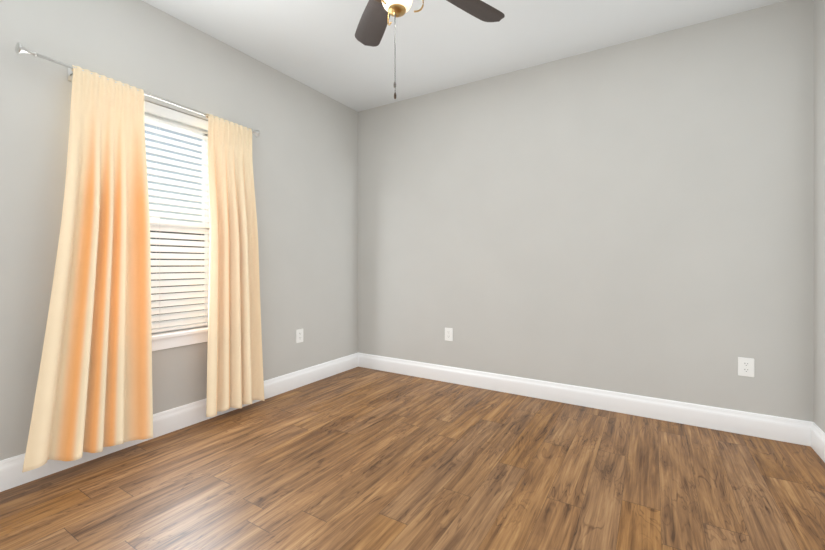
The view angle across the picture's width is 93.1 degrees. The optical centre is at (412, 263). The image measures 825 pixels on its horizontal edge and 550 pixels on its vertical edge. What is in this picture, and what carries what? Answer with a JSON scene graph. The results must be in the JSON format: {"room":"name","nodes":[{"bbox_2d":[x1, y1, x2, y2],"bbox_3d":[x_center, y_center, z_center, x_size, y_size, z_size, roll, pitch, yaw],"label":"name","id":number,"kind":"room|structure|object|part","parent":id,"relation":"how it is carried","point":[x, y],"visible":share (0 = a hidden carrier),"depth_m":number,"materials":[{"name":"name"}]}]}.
{"room":"empty bedroom","nodes":[
{"label":"empty bedroom","id":0,"kind":"room"},
{"bbox_2d":[0,0,357,460],"bbox_3d":[-1.663,-0.265,2.604,0.150,2.740,4.170,0,0,32],"label":"wall","id":1,"kind":"structure","parent":0,"point":[305,155],"depth_m":2.62,"materials":[{"name":"grey paint"}]},
{"bbox_2d":[15,43,259,136],"bbox_3d":[-1.584,-1.020,2.482,0.112,0.100,1.362,0,0,32],"label":"curtain rod","id":2,"kind":"object","parent":1,"relation":"attached to","point":[20,48],"visible":0.73,"depth_m":2.12,"materials":[{"name":"silver metal"}]},
{"bbox_2d":[22,65,152,471],"bbox_3d":[-1.727,-0.009,2.101,0.129,2.087,0.565,0,0,32],"label":"curtain","id":3,"kind":"object","parent":2,"relation":"hanging from","point":[93,393],"visible":1,"depth_m":2.12,"materials":[{"name":"fabric"}]},
{"bbox_2d":[206,114,263,416],"bbox_3d":[-1.287,0.011,2.831,0.117,2.094,0.461,0,0,32],"label":"curtain","id":4,"kind":"object","parent":2,"relation":"hanging from","point":[235,378],"visible":1,"depth_m":2.81,"materials":[{"name":"fabric"}]},
{"bbox_2d":[144,111,209,332],"bbox_3d":[-1.718,-0.273,2.584,0.067,1.505,0.860,0,0,32],"label":"window","id":5,"kind":"structure","parent":1,"relation":"in","point":[181,128],"depth_m":2.79,"materials":[{"name":"plastic"}]},
{"bbox_2d":[150,230,203,321],"bbox_3d":[-1.745,0.081,2.602,0.004,0.708,0.770,0,0,32],"label":"screen","id":6,"kind":"object","parent":5,"relation":"attached to","point":[177,266],"depth_m":2.75,"materials":[{"name":"plastic"}]},
{"bbox_2d":[144,101,209,332],"bbox_3d":[-1.653,-0.290,2.545,0.075,1.469,0.848,0,0,32],"label":"window blinds","id":7,"kind":"object","parent":5,"relation":"attached to","point":[178,322],"visible":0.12,"depth_m":2.65,"materials":[{"name":"white plastic"}]},
{"bbox_2d":[0,353,357,491],"bbox_3d":[-1.592,1.032,2.560,0.017,0.146,3.870,0,0,32],"label":"baseboard","id":8,"kind":"structure","parent":1,"relation":"attached to","point":[12,474],"depth_m":2.60,"materials":[{"name":"white wood"}]},
{"bbox_2d":[152,326,207,350],"bbox_3d":[-1.642,0.505,2.538,0.123,0.099,0.950,0,0,32],"label":"window sill","id":9,"kind":"structure","parent":1,"relation":"attached to","point":[175,338],"depth_m":2.61,"materials":[{"name":"white wood"}]},
{"bbox_2d":[296,329,302,342],"bbox_3d":[-1.013,0.650,3.513,0.009,0.120,0.082,0,0,32],"label":"electrical outlet","id":10,"kind":"object","parent":1,"relation":"attached to","point":[299,335],"visible":1,"depth_m":3.51,"materials":[{"name":"plastic"}]},
{"bbox_2d":[0,367,824,549],"bbox_3d":[-0.091,1.165,1.640,3.838,0.120,4.170,0,0,32],"label":"floor","id":11,"kind":"structure","parent":0,"point":[359,458],"depth_m":1.96,"materials":[{"name":"brown wood"}]},
{"bbox_2d":[142,0,786,111],"bbox_3d":[-0.091,-1.695,1.640,3.838,0.120,4.170,0,0,32],"label":"ceiling","id":12,"kind":"structure","parent":0,"point":[317,45],"depth_m":2.79,"materials":[{"name":"paint"}]},
{"bbox_2d":[355,0,504,98],"bbox_3d":[-0.035,-1.173,1.661,1.238,0.925,1.267,0,0,32],"label":"ceiling fan","id":13,"kind":"object","parent":12,"relation":"hanging from","point":[373,23],"visible":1,"depth_m":2.01,"materials":[{"name":"brown wood"}]},
{"bbox_3d":[-0.192,-1.289,2.071,0.455,0.054,0.392,0,0,32],"label":"blade","id":14,"kind":"part","parent":13,"relation":"part of","materials":[{"name":"brown wood"}]},
{"bbox_3d":[-0.076,-0.899,1.691,0.015,0.378,0.015,0,0,32],"label":"chain","id":15,"kind":"part","parent":13,"relation":"part of","materials":[{"name":"metal"}]},
{"bbox_3d":[0.258,-1.289,1.915,0.262,0.054,0.528,0,0,32],"label":"blade","id":16,"kind":"part","parent":13,"relation":"part of","materials":[{"name":"brown wood"}]},
{"bbox_2d":[358,0,813,421],"bbox_3d":[0.960,-0.265,3.354,3.538,2.740,0.150,0,0,32],"label":"wall","id":17,"kind":"structure","parent":0,"point":[635,217],"depth_m":2.92,"materials":[{"name":"grey paint"}]},
{"bbox_2d":[445,328,452,340],"bbox_3d":[0.338,0.660,3.642,0.082,0.120,0.009,0,0,32],"label":"electrical outlet","id":18,"kind":"object","parent":17,"relation":"attached to","point":[448,334],"visible":1,"depth_m":3.64,"materials":[{"name":"plastic"}]},
{"bbox_2d":[358,353,812,445],"bbox_3d":[0.916,1.032,3.283,3.538,0.146,0.017,0,0,32],"label":"baseboard","id":19,"kind":"structure","parent":17,"relation":"attached to","point":[788,430],"depth_m":2.91,"materials":[{"name":"white wood"}]},
{"bbox_2d":[738,357,753,376],"bbox_3d":[2.158,0.670,2.527,0.082,0.120,0.009,0,0,32],"label":"electrical outlet","id":20,"kind":"object","parent":17,"relation":"attached to","point":[745,366],"visible":1,"depth_m":2.52,"materials":[{"name":"plastic"}]},
{"bbox_2d":[814,0,824,432],"bbox_3d":[1.482,-0.265,0.677,0.150,2.740,4.170,0,0,32],"label":"wall","id":21,"kind":"structure","parent":0,"point":[819,213],"depth_m":2.28,"materials":[{"name":"grey paint"}]},
{"bbox_2d":[811,422,824,461],"bbox_3d":[1.411,1.032,0.720,0.017,0.146,3.870,0,0,32],"label":"baseboard","id":22,"kind":"structure","parent":21,"relation":"attached to","point":[818,440],"depth_m":2.26,"materials":[{"name":"white wood"}]}
]}

